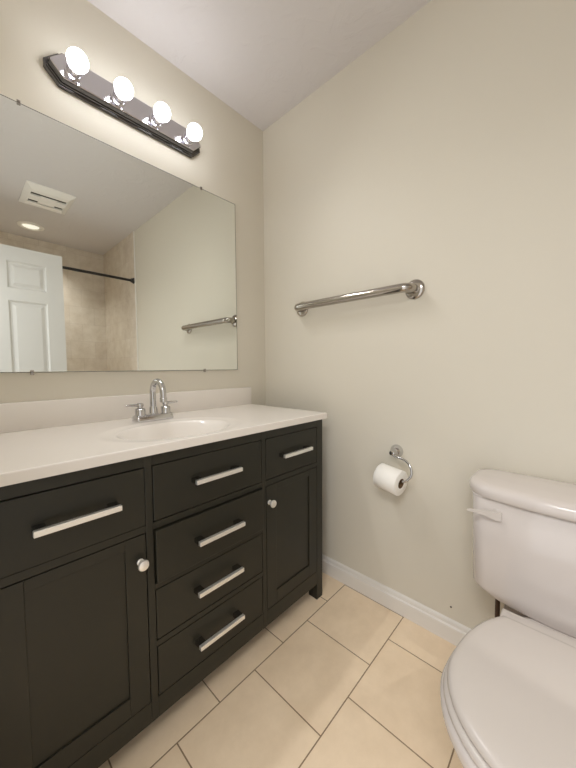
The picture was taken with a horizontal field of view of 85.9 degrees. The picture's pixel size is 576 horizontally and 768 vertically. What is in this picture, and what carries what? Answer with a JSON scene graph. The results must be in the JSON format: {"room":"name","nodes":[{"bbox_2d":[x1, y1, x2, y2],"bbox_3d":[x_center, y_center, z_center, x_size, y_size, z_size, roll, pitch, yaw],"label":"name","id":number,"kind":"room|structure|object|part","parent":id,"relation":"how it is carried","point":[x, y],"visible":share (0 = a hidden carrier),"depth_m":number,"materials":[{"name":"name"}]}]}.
{"room":"bathroom","nodes":[
{"label":"bathroom","id":0,"kind":"room"},
{"bbox_2d":[0,0,265,405],"bbox_3d":[-0.674,-0.221,1.380,0.100,2.461,1.660,3,4,43],"label":"wall","id":1,"kind":"structure","parent":0,"point":[228,165],"depth_m":1.33,"materials":[{"name":"beige paint"}]},
{"bbox_2d":[0,94,237,374],"bbox_3d":[-0.633,-0.504,1.329,0.010,0.912,1.024,3,4,43],"label":"mirror","id":2,"kind":"object","parent":1,"relation":"attached to","point":[111,260],"visible":1,"depth_m":1.22,"materials":[{"name":"white mirror"}]},
{"bbox_2d":[43,47,201,157],"bbox_3d":[-0.596,-1.125,1.249,0.135,0.110,0.606,3,4,43],"label":"vanity light","id":3,"kind":"object","parent":1,"relation":"attached to","point":[70,72],"visible":1,"depth_m":1.20,"materials":[{"name":"silver metal"}]},
{"bbox_2d":[64,47,88,81],"bbox_3d":[-0.733,-1.111,1.073,0.094,0.065,0.065,3,4,43],"label":"bulb","id":4,"kind":"object","parent":3,"relation":"attached to","point":[76,64],"depth_m":1.07,"materials":[{"name":"white glass"}]},
{"bbox_2d":[111,77,132,106],"bbox_3d":[-0.632,-1.118,1.181,0.094,0.065,0.065,3,4,43],"label":"bulb","id":5,"kind":"object","parent":3,"relation":"attached to","point":[122,89],"depth_m":1.17,"materials":[{"name":"white glass"}]},
{"bbox_2d":[150,102,170,127],"bbox_3d":[-0.530,-1.124,1.289,0.094,0.065,0.065,3,4,43],"label":"bulb","id":6,"kind":"object","parent":3,"relation":"attached to","point":[160,115],"depth_m":1.28,"materials":[{"name":"white glass"}]},
{"bbox_2d":[182,123,201,145],"bbox_3d":[-0.429,-1.131,1.398,0.094,0.065,0.065,3,4,43],"label":"bulb","id":7,"kind":"object","parent":3,"relation":"attached to","point":[190,136],"depth_m":1.39,"materials":[{"name":"white glass"}]},
{"bbox_2d":[0,387,250,432],"bbox_3d":[-0.626,0.092,1.358,0.020,0.098,1.197,3,4,43],"label":"backsplash","id":8,"kind":"structure","parent":1,"relation":"attached to","point":[30,415],"depth_m":1.22,"materials":[{"name":"white stone"}]},
{"bbox_2d":[87,0,430,130],"bbox_3d":[0.411,-1.452,0.292,3.091,0.100,1.660,3,4,43],"label":"ceiling","id":9,"kind":"structure","parent":0,"point":[260,58],"depth_m":1.30,"materials":[{"name":"white paint"}]},
{"bbox_2d":[99,572,462,767],"bbox_3d":[0.427,1.105,0.429,3.091,0.100,1.660,3,4,43],"label":"floor","id":10,"kind":"structure","parent":0,"point":[340,678],"depth_m":1.00,"materials":[{"name":"tile"}]},
{"bbox_2d":[0,419,321,767],"bbox_3d":[-0.410,0.598,1.186,0.575,0.843,1.158,3,4,43],"label":"vanity cabinet","id":11,"kind":"object","parent":10,"relation":"on","point":[125,585],"visible":0.99,"depth_m":0.84,"materials":[{"name":"black paint"}]},
{"bbox_3d":[-0.603,0.308,0.828,0.300,0.158,0.309,3,4,43],"label":"drawer","id":12,"kind":"part","parent":11,"relation":"part of","materials":[{"name":"grey paint"}]},
{"bbox_3d":[-0.501,0.660,0.754,0.020,0.489,0.309,3,4,43],"label":"door","id":13,"kind":"part","parent":11,"relation":"part of","materials":[{"name":"grey paint"}]},
{"bbox_3d":[-0.480,0.309,0.713,0.038,0.014,0.171,3,4,43],"label":"handle","id":14,"kind":"part","parent":11,"relation":"part of","materials":[{"name":"silver metal"}]},
{"bbox_3d":[-0.501,0.647,0.752,0.009,0.416,0.211,3,4,43],"label":"door panel","id":15,"kind":"part","parent":11,"relation":"part of","materials":[{"name":"grey paint"}]},
{"bbox_3d":[-0.390,0.483,0.829,0.030,0.029,0.029,3,4,43],"label":"knob","id":16,"kind":"part","parent":11,"relation":"part of","materials":[{"name":"silver metal"}]},
{"bbox_2d":[0,387,326,486],"bbox_3d":[-0.430,0.160,1.179,0.554,0.216,1.197,3,4,43],"label":"countertop","id":17,"kind":"structure","parent":11,"relation":"on","point":[46,438],"depth_m":1.09,"materials":[{"name":"white stone"}]},
{"bbox_2d":[126,378,176,422],"bbox_3d":[-0.540,0.061,1.244,0.154,0.170,0.154,0,3,-1],"label":"faucet","id":18,"kind":"object","parent":17,"relation":"on","point":[140,416],"visible":1,"depth_m":1.22,"materials":[{"name":"silver metal"}]},
{"bbox_3d":[-0.589,0.102,1.198,0.041,0.051,0.072,3,4,43],"label":"handle","id":19,"kind":"part","parent":18,"relation":"part of","materials":[{"name":"silver metal"}]},
{"bbox_3d":[-0.512,0.052,1.215,0.126,0.148,0.040,3,4,43],"label":"spout","id":20,"kind":"part","parent":18,"relation":"part of","materials":[{"name":"silver metal"}]},
{"bbox_3d":[-0.498,0.096,1.295,0.041,0.051,0.072,3,4,43],"label":"handle","id":21,"kind":"part","parent":18,"relation":"part of","materials":[{"name":"silver metal"}]},
{"bbox_3d":[-0.244,0.296,1.012,0.020,0.158,0.402,3,4,43],"label":"drawer","id":22,"kind":"part","parent":11,"relation":"part of","materials":[{"name":"grey paint"}]},
{"bbox_3d":[-0.338,0.471,1.110,0.300,0.153,0.402,3,4,43],"label":"drawer","id":23,"kind":"part","parent":11,"relation":"part of","materials":[{"name":"grey paint"}]},
{"bbox_3d":[-0.242,0.647,1.031,0.020,0.147,0.402,3,4,43],"label":"drawer","id":24,"kind":"part","parent":11,"relation":"part of","materials":[{"name":"grey paint"}]},
{"bbox_3d":[-0.241,0.814,1.040,0.020,0.146,0.402,3,4,43],"label":"drawer","id":25,"kind":"part","parent":11,"relation":"part of","materials":[{"name":"grey paint"}]},
{"bbox_3d":[-0.224,0.290,0.992,0.038,0.014,0.171,3,4,43],"label":"handle","id":26,"kind":"part","parent":11,"relation":"part of","materials":[{"name":"silver metal"}]},
{"bbox_3d":[-0.222,0.639,1.011,0.038,0.014,0.171,3,4,43],"label":"handle","id":27,"kind":"part","parent":11,"relation":"part of","materials":[{"name":"silver metal"}]},
{"bbox_3d":[-0.215,0.475,0.995,0.038,0.014,0.171,3,4,43],"label":"handle","id":28,"kind":"part","parent":11,"relation":"part of","materials":[{"name":"silver metal"}]},
{"bbox_3d":[-0.220,0.808,1.020,0.038,0.014,0.171,3,4,43],"label":"handle","id":29,"kind":"part","parent":11,"relation":"part of","materials":[{"name":"silver metal"}]},
{"bbox_3d":[-0.061,0.455,1.180,0.030,0.029,0.029,3,4,43],"label":"knob","id":30,"kind":"part","parent":11,"relation":"part of","materials":[{"name":"silver metal"}]},
{"bbox_3d":[0.015,0.280,1.289,0.020,0.158,0.311,3,4,43],"label":"drawer","id":31,"kind":"part","parent":11,"relation":"part of","materials":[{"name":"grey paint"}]},
{"bbox_3d":[0.018,0.626,1.308,0.020,0.489,0.311,3,4,43],"label":"door","id":32,"kind":"part","parent":11,"relation":"part of","materials":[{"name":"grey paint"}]},
{"bbox_3d":[0.018,0.614,1.307,0.009,0.416,0.213,3,4,43],"label":"door panel","id":33,"kind":"part","parent":11,"relation":"part of","materials":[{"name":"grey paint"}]},
{"bbox_3d":[0.036,0.277,1.270,0.038,0.014,0.171,3,4,43],"label":"handle","id":34,"kind":"part","parent":11,"relation":"part of","materials":[{"name":"silver metal"}]},
{"bbox_2d":[440,469,575,767],"bbox_3d":[0.629,0.676,0.715,0.488,0.724,0.717,3,4,43],"label":"toilet","id":35,"kind":"object","parent":10,"relation":"on","point":[508,687],"visible":1,"depth_m":0.75,"materials":[{"name":"white ceramic"}]},
{"bbox_3d":[0.533,0.663,0.611,0.390,0.020,0.431,3,4,43],"label":"seat","id":36,"kind":"part","parent":35,"relation":"part of","materials":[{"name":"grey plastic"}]},
{"bbox_3d":[0.587,0.384,0.925,0.097,0.032,0.028,1,3,21],"label":"flush lever","id":37,"kind":"part","parent":35,"relation":"part of","materials":[{"name":"grey plastic"}]},
{"bbox_3d":[0.529,0.639,0.606,0.376,0.026,0.405,3,4,43],"label":"lid","id":38,"kind":"part","parent":35,"relation":"part of","materials":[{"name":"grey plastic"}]},
{"bbox_3d":[0.792,0.326,0.873,0.488,0.043,0.233,3,4,43],"label":"tank lid","id":39,"kind":"part","parent":35,"relation":"part of","materials":[{"name":"grey ceramic"}]},
{"bbox_3d":[0.795,0.503,0.885,0.452,0.313,0.212,3,4,43],"label":"tank","id":40,"kind":"part","parent":35,"relation":"part of","materials":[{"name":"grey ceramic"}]},
{"bbox_2d":[263,0,575,628],"bbox_3d":[0.603,-0.223,1.254,1.939,2.461,0.100,3,4,43],"label":"wall","id":41,"kind":"structure","parent":0,"point":[442,156],"depth_m":1.21,"materials":[{"name":"beige paint"}]},
{"bbox_2d":[294,279,424,315],"bbox_3d":[0.270,-0.392,1.432,0.678,0.079,0.080,3,4,43],"label":"grab bar","id":42,"kind":"object","parent":41,"relation":"attached to","point":[414,289],"visible":1,"depth_m":1.32,"materials":[{"name":"silver metal"}]},
{"bbox_2d":[322,554,470,645],"bbox_3d":[0.572,0.965,1.276,1.939,0.087,0.015,3,4,43],"label":"baseboard","id":43,"kind":"structure","parent":41,"relation":"attached to","point":[450,630],"depth_m":1.35,"materials":[{"name":"white paint"}]},
{"bbox_2d":[389,444,412,482],"bbox_3d":[0.453,0.330,1.302,0.166,0.133,0.083,3,4,43],"label":"toilet paper holder","id":44,"kind":"object","parent":41,"relation":"attached to","point":[396,451],"visible":0.8,"depth_m":1.29,"materials":[{"name":"silver metal"}]},
{"bbox_2d":[373,463,407,495],"bbox_3d":[0.427,0.397,1.292,0.103,0.112,0.110,-3,4,-39],"label":"toilet paper roll","id":45,"kind":"object","parent":44,"relation":"hanging from","point":[386,477],"visible":0.98,"depth_m":1.26,"materials":[{"name":"white paper"}]},
{"bbox_3d":[0.441,0.345,1.289,0.033,0.102,0.165,-3,4,-39],"label":"arm","id":46,"kind":"part","parent":44,"relation":"part of","materials":[{"name":"silver metal"}]},
{"bbox_2d":[495,599,499,616],"bbox_3d":[0.727,0.795,1.064,0.048,0.256,0.097,3,4,43],"label":"pipe","id":47,"kind":"object","parent":41,"relation":"attached to","point":[497,603],"visible":0.07,"depth_m":1.03,"materials":[{"name":"brown metal"}]}
]}

